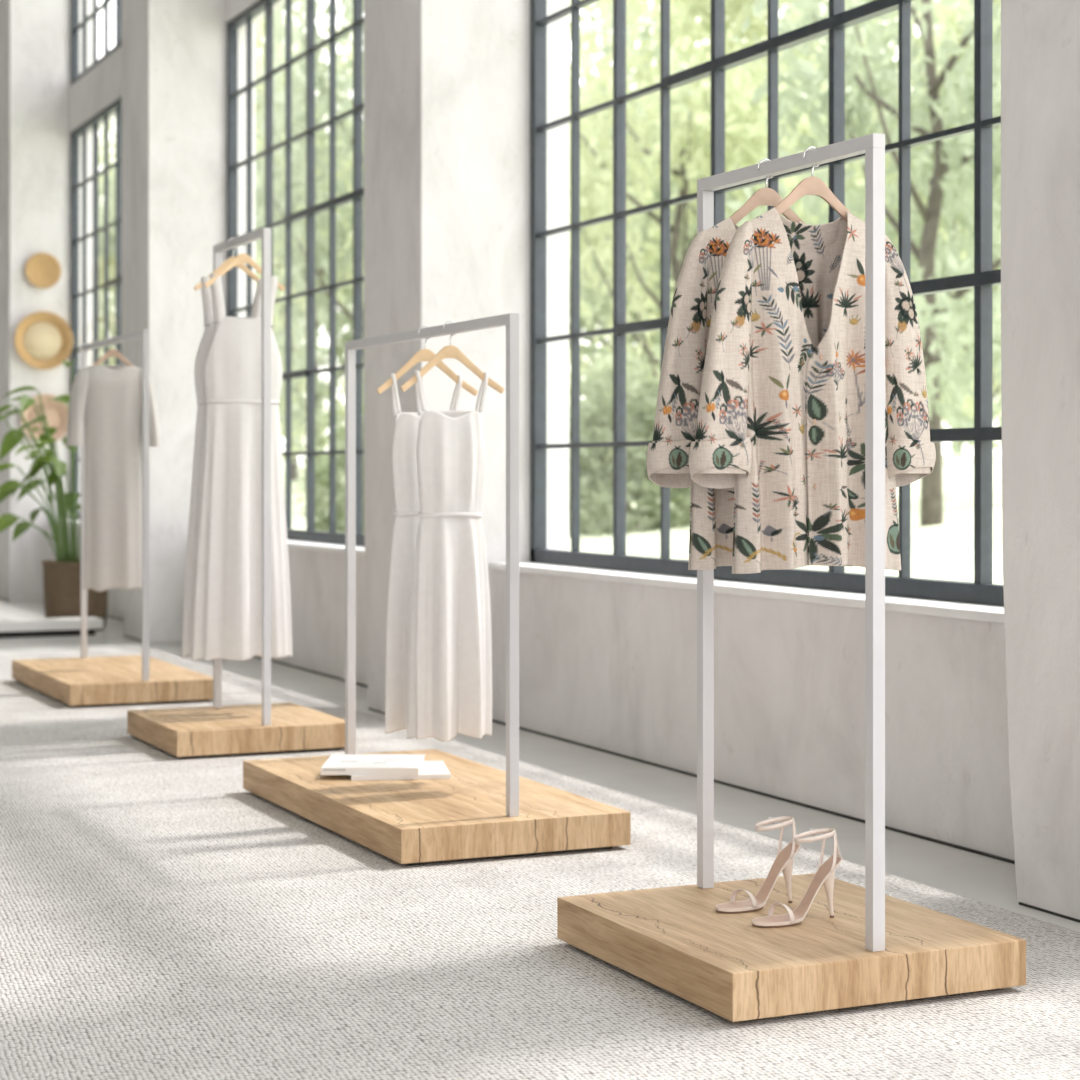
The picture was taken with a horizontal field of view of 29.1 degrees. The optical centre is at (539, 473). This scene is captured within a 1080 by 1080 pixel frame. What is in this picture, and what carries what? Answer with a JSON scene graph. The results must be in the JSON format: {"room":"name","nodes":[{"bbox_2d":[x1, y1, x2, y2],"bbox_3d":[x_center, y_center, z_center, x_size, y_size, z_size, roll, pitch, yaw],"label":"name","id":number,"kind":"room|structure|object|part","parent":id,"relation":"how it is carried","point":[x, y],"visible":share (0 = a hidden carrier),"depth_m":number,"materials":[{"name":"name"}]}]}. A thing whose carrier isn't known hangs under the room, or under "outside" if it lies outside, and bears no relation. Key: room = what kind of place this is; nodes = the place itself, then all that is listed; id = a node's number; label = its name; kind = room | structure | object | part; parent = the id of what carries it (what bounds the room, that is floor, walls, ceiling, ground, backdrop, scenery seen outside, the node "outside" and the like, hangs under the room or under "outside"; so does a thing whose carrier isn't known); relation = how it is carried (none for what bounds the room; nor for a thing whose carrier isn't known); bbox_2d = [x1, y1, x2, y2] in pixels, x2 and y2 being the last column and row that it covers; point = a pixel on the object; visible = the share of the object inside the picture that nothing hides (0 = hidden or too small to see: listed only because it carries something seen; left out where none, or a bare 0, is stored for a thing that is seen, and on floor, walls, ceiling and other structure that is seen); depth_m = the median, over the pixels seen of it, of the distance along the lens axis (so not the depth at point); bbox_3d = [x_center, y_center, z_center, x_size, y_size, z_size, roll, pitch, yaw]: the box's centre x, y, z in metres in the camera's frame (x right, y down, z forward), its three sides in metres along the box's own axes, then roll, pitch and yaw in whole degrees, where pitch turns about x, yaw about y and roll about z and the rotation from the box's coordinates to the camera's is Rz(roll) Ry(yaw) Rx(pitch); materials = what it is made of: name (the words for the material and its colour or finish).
{"room":"clothing store","nodes":[
{"label":"clothing store","id":0,"kind":"room"},
{"bbox_2d":[42,559,107,630],"bbox_3d":[-3.846,1.011,17.274,0.556,0.578,0.556,0,0,-25],"label":"plant pot","id":1,"kind":"object","parent":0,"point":[61,577],"depth_m":17.04,"materials":[{"name":"brown wicker"}]},
{"bbox_2d":[66,365,159,591],"bbox_3d":[-2.529,0.026,12.351,0.552,1.338,0.150,0,0,-25],"label":"dress","id":2,"kind":"object","parent":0,"point":[108,398],"visible":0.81,"depth_m":12.30,"materials":[{"name":"beige fabric"}]},
{"bbox_2d":[182,277,261,657],"bbox_3d":[-1.488,-0.027,10.071,0.482,1.829,0.177,0,0,-25],"label":"dress","id":3,"kind":"object","parent":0,"point":[195,500],"visible":0.2,"depth_m":9.99,"materials":[{"name":"fabric"}]},
{"bbox_2d":[192,274,291,660],"bbox_3d":[-1.412,-0.029,9.910,0.494,1.829,0.158,0,0,-25],"label":"dress","id":4,"kind":"object","parent":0,"point":[227,614],"visible":0.92,"depth_m":9.85,"materials":[{"name":"fabric"}]},
{"bbox_2d":[50,525,1014,859],"bbox_3d":[-2.628,0.902,16.637,0.419,0.797,46.667,0,0,-25],"label":"wall","id":5,"kind":"structure","parent":0,"point":[610,666],"depth_m":8.50,"materials":[{"name":"paint"}]},
{"bbox_2d":[25,253,60,287],"bbox_3d":[-5.081,-2.072,21.290,0.364,0.364,0.065,0,0,-25],"label":"woven wall basket","id":6,"kind":"object","parent":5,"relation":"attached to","point":[42,270],"visible":1,"depth_m":21.29,"materials":[{"name":"wicker"}]},
{"bbox_2d":[14,311,72,369],"bbox_3d":[-5.074,-1.356,21.273,0.593,0.593,0.101,0,0,-25],"label":"woven wall basket","id":7,"kind":"object","parent":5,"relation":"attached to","point":[43,340],"visible":1,"depth_m":21.29,"materials":[{"name":"wicker"}]},
{"bbox_2d":[21,394,67,441],"bbox_3d":[-5.055,-0.558,21.282,0.507,0.507,0.101,0,0,-25],"label":"woven wall basket","id":8,"kind":"object","parent":5,"relation":"attached to","point":[56,412],"visible":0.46,"depth_m":21.31,"materials":[{"name":"wicker"}]},
{"bbox_2d":[0,0,92,600],"bbox_3d":[-5.189,-2.990,21.760,0.850,8.580,0.876,0,0,-25],"label":"pillar","id":9,"kind":"structure","parent":5,"relation":"attached to","point":[35,35],"depth_m":21.33,"materials":[{"name":"paint"}]},
{"bbox_2d":[48,0,121,525],"bbox_3d":[-3.811,-3.388,19.243,0.473,7.783,4.848,0,0,-25],"label":"window","id":10,"kind":"structure","parent":5,"relation":"in","point":[94,94],"depth_m":20.56,"materials":[{"name":"metal"}]},
{"bbox_3d":[-3.811,0.486,19.243,0.473,0.034,4.848,0,0,-25],"label":"sill","id":11,"kind":"part","parent":10,"relation":"part of","materials":[{"name":"white"}]},
{"bbox_3d":[-3.785,-3.405,19.255,0.073,7.749,4.848,0,0,-25],"label":"frame","id":12,"kind":"part","parent":10,"relation":"part of","materials":[{"name":"metal"}]},
{"bbox_2d":[122,0,254,642],"bbox_3d":[-2.800,-2.990,16.558,0.850,8.580,0.876,0,0,-25],"label":"pillar","id":13,"kind":"structure","parent":5,"relation":"attached to","point":[174,52],"depth_m":16.11,"materials":[{"name":"paint"}]},
{"bbox_2d":[224,0,364,555],"bbox_3d":[-1.423,-3.388,14.041,0.473,7.783,4.848,0,0,-25],"label":"window","id":14,"kind":"structure","parent":5,"relation":"in","point":[237,13],"depth_m":14.48,"materials":[{"name":"metal"}]},
{"bbox_3d":[-1.423,0.486,14.041,0.473,0.034,4.848,0,0,-25],"label":"sill","id":15,"kind":"part","parent":14,"relation":"part of","materials":[{"name":"white paint"}]},
{"bbox_2d":[364,0,568,718],"bbox_3d":[-0.412,-2.990,11.356,0.850,8.580,0.876,0,0,-25],"label":"pillar","id":16,"kind":"structure","parent":5,"relation":"attached to","point":[447,82],"depth_m":10.99,"materials":[{"name":"paint"}]},
{"bbox_2d":[107,615,1014,863],"bbox_3d":[-2.796,1.296,16.560,0.081,0.008,46.667,0,0,-25],"label":"baseboard","id":17,"kind":"structure","parent":5,"relation":"attached to","point":[495,721],"depth_m":8.49,"materials":[{"name":"grey paint"}]},
{"bbox_2d":[491,0,1003,622],"bbox_3d":[0.965,-3.388,8.839,0.473,7.783,4.848,0,0,-25],"label":"window","id":18,"kind":"structure","parent":5,"relation":"in","point":[981,599],"depth_m":9.28,"materials":[{"name":"metal"}]},
{"bbox_3d":[0.965,0.486,8.839,0.473,0.034,4.848,0,0,-25],"label":"sill","id":19,"kind":"part","parent":18,"relation":"part of","materials":[{"name":"white paint"}]},
{"bbox_2d":[1001,0,1079,919],"bbox_3d":[1.976,-2.990,6.154,0.850,8.580,0.876,0,0,-25],"label":"pillar","id":20,"kind":"structure","parent":5,"relation":"attached to","point":[1040,39],"depth_m":6.19,"materials":[{"name":"paint"}]},
{"bbox_2d":[0,599,1079,931],"bbox_3d":[-9.813,1.397,13.338,16.693,0.195,47.967,0,0,-25],"label":"floor","id":21,"kind":"structure","parent":0,"point":[981,878],"depth_m":8.60,"materials":[{"name":"concrete"}]},
{"bbox_2d":[0,617,102,637],"bbox_3d":[-5.035,1.235,16.220,3.211,0.130,0.325,0,0,-25],"label":"plinth","id":22,"kind":"object","parent":21,"relation":"on","point":[67,626],"visible":1,"depth_m":16.59,"materials":[{"name":"white"}]},
{"bbox_2d":[0,358,107,630],"bbox_3d":[-3.887,0.144,17.201,1.495,2.311,1.606,0,0,-4],"label":"potted plant","id":23,"kind":"object","parent":21,"relation":"on","point":[61,577],"visible":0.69,"depth_m":17.09,"materials":[{"name":"green plant"}]},
{"bbox_2d":[0,649,1079,1079],"bbox_3d":[-2.284,1.294,5.818,6.943,0.013,17.680,0,0,-25],"label":"woven rug","id":24,"kind":"object","parent":21,"relation":"on","point":[162,917],"visible":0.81,"depth_m":5.68,"materials":[{"name":"grey carpet"}]},
{"bbox_2d":[12,655,212,707],"bbox_3d":[-2.546,1.223,12.350,0.838,0.129,1.708,0,0,-25],"label":"platform","id":25,"kind":"object","parent":24,"relation":"on","point":[106,680],"visible":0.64,"depth_m":11.73,"materials":[{"name":"brown wood"}]},
{"bbox_2d":[81,329,148,680],"bbox_3d":[-2.533,0.177,12.359,0.035,1.962,1.613,0,0,-25],"label":"clothes rack","id":26,"kind":"object","parent":25,"relation":"on","point":[144,334],"visible":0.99,"depth_m":11.63,"materials":[{"name":"white metal"}]},
{"bbox_3d":[-2.862,0.195,13.076,0.035,1.927,0.035,0,0,-25],"label":"post","id":27,"kind":"part","parent":26,"relation":"part of","materials":[{"name":"white metal"}]},
{"bbox_2d":[93,336,133,365],"bbox_3d":[-2.530,-0.690,12.355,0.403,0.251,0.014,0,0,-25],"label":"wooden hanger","id":28,"kind":"object","parent":26,"relation":"hanging from","point":[113,352],"visible":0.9,"depth_m":12.35,"materials":[{"name":"brown wood"}]},
{"bbox_3d":[-2.533,-0.786,12.359,0.035,0.035,1.613,0,0,-25],"label":"rail","id":29,"kind":"part","parent":26,"relation":"part of","materials":[{"name":"white metal"}]},
{"bbox_3d":[-2.203,0.195,11.642,0.035,1.927,0.035,0,0,-25],"label":"post","id":30,"kind":"part","parent":26,"relation":"part of","materials":[{"name":"white metal"}]},
{"bbox_2d":[127,702,344,758],"bbox_3d":[-1.443,1.223,9.947,0.838,0.129,0.942,0,0,-25],"label":"platform","id":31,"kind":"object","parent":24,"relation":"on","point":[228,730],"visible":0.82,"depth_m":9.62,"materials":[{"name":"brown wood"}]},
{"bbox_2d":[213,228,270,725],"bbox_3d":[-1.429,0.015,9.954,0.035,2.287,0.848,0,0,-25],"label":"clothes rack","id":32,"kind":"object","parent":31,"relation":"on","point":[264,234],"visible":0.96,"depth_m":9.57,"materials":[{"name":"white metal"}]},
{"bbox_3d":[-1.598,0.033,10.324,0.035,2.252,0.035,0,0,-25],"label":"post","id":33,"kind":"part","parent":32,"relation":"part of","materials":[{"name":"white metal"}]},
{"bbox_2d":[194,238,259,290],"bbox_3d":[-1.477,-1.007,10.060,0.403,0.266,0.040,0,0,-25],"label":"wooden hanger","id":34,"kind":"object","parent":32,"relation":"hanging from","point":[242,266],"visible":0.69,"depth_m":10.07,"materials":[{"name":"brown wood"}]},
{"bbox_3d":[-1.429,-1.111,9.954,0.035,0.035,0.848,0,0,-25],"label":"rail","id":35,"kind":"part","parent":32,"relation":"part of","materials":[{"name":"white metal"}]},
{"bbox_2d":[204,234,284,290],"bbox_3d":[-1.407,-1.007,9.908,0.403,0.266,0.040,0,0,-28],"label":"wooden hanger","id":36,"kind":"object","parent":32,"relation":"hanging from","point":[241,258],"visible":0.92,"depth_m":9.91,"materials":[{"name":"brown wood"}]},
{"bbox_3d":[-1.259,0.033,9.585,0.035,2.252,0.035,0,0,-25],"label":"post","id":37,"kind":"part","parent":32,"relation":"part of","materials":[{"name":"white metal"}]},
{"bbox_2d":[243,749,630,864],"bbox_3d":[-0.445,1.223,7.772,0.838,0.129,1.794,0,0,-25],"label":"platform","id":38,"kind":"object","parent":24,"relation":"on","point":[462,817],"visible":0.86,"depth_m":7.19,"materials":[{"name":"brown wood"}]},
{"bbox_2d":[350,761,450,780],"bbox_3d":[-0.549,1.149,8.066,0.377,0.018,0.370,0,0,-7],"label":"paperback book","id":39,"kind":"object","parent":38,"relation":"on","point":[430,769],"visible":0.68,"depth_m":7.90,"materials":[{"name":"paper"}]},
{"bbox_2d":[321,754,424,774],"bbox_3d":[-0.642,1.126,8.066,0.370,0.028,0.379,0,0,1],"label":"paperback book","id":40,"kind":"object","parent":39,"relation":"on","point":[336,764],"visible":1,"depth_m":7.97,"materials":[{"name":"paper"}]},
{"bbox_2d":[323,769,345,770],"bbox_3d":[-0.777,1.121,7.878,0.085,0.008,0.002,0,0,1],"label":"print","id":41,"kind":"object","parent":40,"relation":"on","point":[323,769],"depth_m":7.88},
{"bbox_2d":[345,313,518,816],"bbox_3d":[-0.435,0.309,7.790,0.035,1.699,1.673,0,0,-25],"label":"clothes rack","id":42,"kind":"object","parent":38,"relation":"on","point":[510,320],"visible":0.88,"depth_m":7.23,"materials":[{"name":"silver metal"}]},
{"bbox_3d":[-0.776,0.326,8.534,0.035,1.664,0.035,0,0,-25],"label":"post","id":43,"kind":"part","parent":42,"relation":"part of","materials":[{"name":"silver metal"}]},
{"bbox_2d":[376,325,477,395],"bbox_3d":[-0.423,-0.422,7.763,0.403,0.261,0.040,0,0,-25],"label":"wooden hanger","id":44,"kind":"object","parent":42,"relation":"hanging from","point":[425,354],"visible":0.88,"depth_m":7.77,"materials":[{"name":"brown wood"}]},
{"bbox_2d":[385,373,462,733],"bbox_3d":[-0.433,0.295,7.772,0.310,1.331,0.171,0,0,-14],"label":"dress","id":45,"kind":"object","parent":44,"relation":"hanging from","point":[404,461],"visible":0.41,"depth_m":7.71,"materials":[{"name":"white fabric"}]},
{"bbox_3d":[-0.435,-0.523,7.790,0.035,0.035,1.673,0,0,-25],"label":"rail","id":46,"kind":"part","parent":42,"relation":"part of","materials":[{"name":"white metal"}]},
{"bbox_2d":[401,321,503,393],"bbox_3d":[-0.320,-0.422,7.539,0.403,0.261,0.040,0,0,-25],"label":"wooden hanger","id":47,"kind":"object","parent":42,"relation":"hanging from","point":[450,351],"visible":0.86,"depth_m":7.55,"materials":[{"name":"brown wood"}]},
{"bbox_2d":[407,370,491,741],"bbox_3d":[-0.317,0.295,7.552,0.304,1.330,0.167,0,0,-32],"label":"dress","id":48,"kind":"object","parent":47,"relation":"hanging from","point":[449,691],"visible":1,"depth_m":7.51,"materials":[{"name":"white fabric"}]},
{"bbox_3d":[-0.093,0.326,7.045,0.035,1.664,0.035,0,0,-25],"label":"post","id":49,"kind":"part","parent":42,"relation":"part of","materials":[{"name":"silver metal"}]},
{"bbox_2d":[557,873,1025,1021],"bbox_3d":[0.627,1.223,5.437,0.838,0.129,0.958,0,0,-25],"label":"platform","id":50,"kind":"object","parent":24,"relation":"on","point":[675,939],"visible":0.91,"depth_m":5.16,"materials":[{"name":"brown wood"}]},
{"bbox_2d":[716,816,800,912],"bbox_3d":[0.581,1.042,5.564,0.262,0.232,0.084,0,0,-32],"label":"sandal","id":51,"kind":"object","parent":50,"relation":"on","point":[783,862],"visible":0.98,"depth_m":5.59,"materials":[{"name":"beige leather"}]},
{"bbox_2d":[697,133,884,951],"bbox_3d":[0.639,0.167,5.451,0.035,1.982,0.879,0,0,-25],"label":"clothes rack","id":52,"kind":"object","parent":50,"relation":"on","point":[872,145],"visible":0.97,"depth_m":5.06,"materials":[{"name":"silver metal"}]},
{"bbox_3d":[0.463,0.185,5.834,0.035,1.947,0.035,0,0,-25],"label":"post","id":53,"kind":"part","parent":52,"relation":"part of","materials":[{"name":"silver metal"}]},
{"bbox_2d":[730,159,804,224],"bbox_3d":[0.601,-0.710,5.533,0.343,0.251,0.014,0,0,-25],"label":"wooden hanger","id":54,"kind":"object","parent":52,"relation":"hanging from","point":[766,196],"visible":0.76,"depth_m":5.52,"materials":[{"name":"brown wood"}]},
{"bbox_3d":[0.639,-0.807,5.451,0.035,0.035,0.879,0,0,-25],"label":"rail","id":55,"kind":"part","parent":52,"relation":"part of","materials":[{"name":"white metal"}]},
{"bbox_2d":[775,146,852,221],"bbox_3d":[0.696,-0.710,5.326,0.343,0.251,0.014,0,0,-25],"label":"wooden hanger","id":56,"kind":"object","parent":52,"relation":"hanging from","point":[812,185],"visible":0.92,"depth_m":5.32,"materials":[{"name":"brown wood"}]},
{"bbox_3d":[0.815,0.185,5.067,0.035,1.947,0.035,0,0,-25],"label":"post","id":57,"kind":"part","parent":52,"relation":"part of","materials":[{"name":"silver metal"}]},
{"bbox_2d":[752,828,842,927],"bbox_3d":[0.663,1.042,5.384,0.262,0.232,0.084,0,0,-27],"label":"sandal","id":58,"kind":"object","parent":50,"relation":"on","point":[825,874],"visible":1,"depth_m":5.40,"materials":[{"name":"beige leather"}]},
{"bbox_2d":[1019,902,1079,922],"bbox_3d":[1.666,1.296,5.961,0.134,0.008,0.774,0,0,-25],"label":"baseboard","id":59,"kind":"structure","parent":21,"relation":"on","point":[1020,903],"depth_m":6.15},
{"bbox_2d":[646,217,852,569],"bbox_3d":[0.604,-0.211,5.528,0.708,0.926,0.245,0,0,-17],"label":"floral dress","id":60,"kind":"object","parent":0,"point":[675,424],"visible":0.27,"depth_m":5.39,"materials":[{"name":"fabric"}]},
{"bbox_3d":[0.502,-0.211,5.438,0.223,0.926,0.078,0,0,-2],"label":"panel","id":61,"kind":"part","parent":60,"relation":"part of","materials":[{"name":"fabric"}]},
{"bbox_2d":[689,207,935,573],"bbox_3d":[0.699,-0.211,5.321,0.708,0.926,0.245,0,0,-17],"label":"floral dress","id":62,"kind":"object","parent":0,"point":[781,417],"visible":0.85,"depth_m":5.24,"materials":[{"name":"fabric"}]},
{"bbox_3d":[0.597,-0.211,5.231,0.223,0.926,0.078,0,0,-2],"label":"panel","id":63,"kind":"part","parent":62,"relation":"part of","materials":[{"name":"fabric"}]},
{"bbox_3d":[0.683,-0.211,5.387,0.490,0.925,0.124,0,0,-25],"label":"panel","id":64,"kind":"part","parent":62,"relation":"part of","materials":[{"name":"fabric"}]},
{"bbox_3d":[0.821,-0.211,5.319,0.310,0.926,0.101,0,0,-35],"label":"panel","id":65,"kind":"part","parent":62,"relation":"part of","materials":[{"name":"fabric"}]},
{"label":"outside","id":66,"kind":"structure","parent":0,"visible":0},
{"bbox_2d":[283,455,1002,583],"bbox_3d":[12.391,0.500,78.640,78.000,1.885,169.000,0,0,-25],"label":"lawn","id":67,"kind":"structure","parent":66,"point":[945,551],"depth_m":26.36,"materials":[{"name":"white"}]},
{"bbox_2d":[99,118,114,326],"bbox_3d":[-16.809,-6.464,76.477,7.711,15.103,8.281,0,0,3],"label":"leafy tree","id":68,"kind":"object","parent":67,"relation":"on","point":[111,122],"visible":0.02,"depth_m":77.14,"materials":[{"name":"green plant"}]},
{"bbox_2d":[99,100,280,364],"bbox_3d":[-9.999,-4.597,55.834,7.061,11.732,7.068,0,0,-11],"label":"leafy tree","id":69,"kind":"object","parent":67,"relation":"on","point":[112,177],"visible":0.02,"depth_m":54.85,"materials":[{"name":"green plant"}]},
{"bbox_2d":[110,52,305,437],"bbox_3d":[-11.371,-6.709,70.743,8.281,15.103,7.711,0,0,14],"label":"leafy tree","id":70,"kind":"object","parent":67,"relation":"on","point":[258,52],"visible":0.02,"depth_m":72.20,"materials":[{"name":"green plant"}]},
{"bbox_2d":[255,0,363,451],"bbox_3d":[-3.310,-5.629,43.308,7.236,13.494,6.821,0,0,-7],"label":"leafy tree","id":71,"kind":"object","parent":67,"relation":"on","point":[299,80],"visible":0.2,"depth_m":42.33,"materials":[{"name":"green plant"}]},
{"bbox_2d":[255,1,363,477],"bbox_3d":[-5.635,-5.703,50.632,7.420,13.533,6.909,0,0,-22],"label":"leafy tree","id":72,"kind":"object","parent":67,"relation":"on","point":[260,25],"visible":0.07,"depth_m":49.41,"materials":[{"name":"green plant"}]},
{"bbox_2d":[255,125,363,480],"bbox_3d":[-7.689,-5.359,62.797,7.425,12.324,7.417,0,0,-41],"label":"leafy tree","id":73,"kind":"object","parent":67,"relation":"on","point":[348,335],"visible":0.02,"depth_m":62.49,"materials":[{"name":"green plant"}]},
{"bbox_2d":[284,144,363,438],"bbox_3d":[-6.581,-7.379,77.751,8.281,15.103,7.711,0,0,16],"label":"leafy tree","id":74,"kind":"object","parent":67,"relation":"on","point":[339,292],"visible":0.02,"depth_m":77.35,"materials":[{"name":"green plant"}]},
{"bbox_2d":[292,413,363,533],"bbox_3d":[-2.424,-0.040,34.970,3.450,2.536,3.343,0,0,9],"label":"shrub","id":75,"kind":"object","parent":67,"relation":"on","point":[321,483],"visible":0.1,"depth_m":34.40,"materials":[{"name":"green plant"}]},
{"bbox_2d":[319,34,592,412],"bbox_3d":[-2.104,-6.713,57.746,7.950,14.499,7.402,0,0,-34],"label":"leafy tree","id":76,"kind":"object","parent":67,"relation":"on","point":[348,272],"visible":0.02,"depth_m":57.65,"materials":[{"name":"green plant"}]},
{"bbox_2d":[569,171,629,388],"bbox_3d":[1.895,-7.379,80.331,8.281,15.103,7.711,0,0,39],"label":"leafy tree","id":77,"kind":"object","parent":67,"relation":"on","point":[596,325],"visible":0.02,"depth_m":80.12,"materials":[{"name":"green plant"}]},
{"bbox_2d":[593,355,657,500],"bbox_3d":[2.078,-0.770,38.835,3.463,3.002,3.574,0,0,-44],"label":"shrub","id":78,"kind":"object","parent":67,"relation":"on","point":[647,356],"visible":0.02,"depth_m":38.19,"materials":[{"name":"green plant"}]},
{"bbox_2d":[569,345,690,535],"bbox_3d":[1.373,-0.385,30.043,3.196,3.117,3.298,0,0,28],"label":"shrub","id":79,"kind":"object","parent":67,"relation":"on","point":[640,410],"visible":0.34,"depth_m":29.10,"materials":[{"name":"green plant"}]},
{"bbox_2d":[569,68,695,402],"bbox_3d":[2.195,-5.054,50.406,6.593,10.944,6.586,0,0,-26],"label":"leafy tree","id":80,"kind":"object","parent":67,"relation":"on","point":[587,298],"visible":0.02,"depth_m":49.43,"materials":[{"name":"green plant"}]},
{"bbox_2d":[569,0,767,386],"bbox_3d":[3.469,-8.017,64.163,8.782,16.376,8.278,0,0,41],"label":"leafy tree","id":81,"kind":"object","parent":67,"relation":"on","point":[601,49],"visible":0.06,"depth_m":63.80,"materials":[{"name":"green plant"}]},
{"bbox_2d":[582,41,828,372],"bbox_3d":[3.817,-4.626,43.806,6.178,10.253,6.171,0,0,9],"label":"leafy tree","id":82,"kind":"object","parent":67,"relation":"on","point":[606,299],"visible":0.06,"depth_m":43.35,"materials":[{"name":"green plant"}]},
{"bbox_2d":[569,0,864,508],"bbox_3d":[2.410,-4.676,34.748,5.737,11.237,6.161,0,0,25],"label":"leafy tree","id":83,"kind":"object","parent":67,"relation":"on","point":[752,141],"visible":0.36,"depth_m":34.42,"materials":[{"name":"green plant"}]},
{"bbox_2d":[629,0,887,259],"bbox_3d":[5.564,-6.987,56.157,7.817,14.258,7.279,0,0,-2],"label":"leafy tree","id":84,"kind":"object","parent":67,"relation":"on","point":[682,60],"visible":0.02,"depth_m":55.85,"materials":[{"name":"green plant"}]},
{"bbox_2d":[766,44,949,401],"bbox_3d":[11.890,-8.017,77.048,8.782,16.376,8.278,0,0,-45],"label":"leafy tree","id":85,"kind":"object","parent":67,"relation":"on","point":[826,85],"visible":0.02,"depth_m":75.79,"materials":[{"name":"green plant"}]},
{"bbox_2d":[725,0,1001,525],"bbox_3d":[4.916,-4.392,25.532,5.497,10.874,5.831,0,0,-29],"label":"leafy tree","id":86,"kind":"object","parent":67,"relation":"on","point":[944,366],"visible":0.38,"depth_m":25.44,"materials":[{"name":"green plant"}]},
{"bbox_2d":[766,0,1000,421],"bbox_3d":[9.477,-6.595,49.626,7.354,13.412,6.847,0,0,-29],"label":"leafy tree","id":87,"kind":"object","parent":67,"relation":"on","point":[944,13],"visible":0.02,"depth_m":49.47,"materials":[{"name":"green plant"}]},
{"bbox_2d":[797,0,1000,449],"bbox_3d":[6.480,-3.739,31.137,5.346,8.873,5.340,0,0,15],"label":"leafy tree","id":88,"kind":"object","parent":67,"relation":"on","point":[892,16],"visible":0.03,"depth_m":30.45,"materials":[{"name":"green plant"}]},
{"bbox_2d":[828,163,1001,454],"bbox_3d":[12.465,-5.990,69.330,7.417,12.324,7.425,0,0,0],"label":"leafy tree","id":89,"kind":"object","parent":67,"relation":"on","point":[996,445],"visible":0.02,"depth_m":66.88,"materials":[{"name":"green plant"}]},
{"bbox_2d":[846,15,998,454],"bbox_3d":[12.475,-7.379,61.419,8.281,15.103,7.711,0,0,38],"label":"leafy tree","id":90,"kind":"object","parent":67,"relation":"on","point":[945,235],"visible":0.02,"depth_m":60.35,"materials":[{"name":"green plant"}]},
{"bbox_2d":[881,0,1001,428],"bbox_3d":[10.000,-6.203,42.671,6.416,12.566,6.890,0,0,-43],"label":"leafy tree","id":91,"kind":"object","parent":67,"relation":"on","point":[963,4],"visible":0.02,"depth_m":41.95,"materials":[{"name":"green plant"}]}
]}

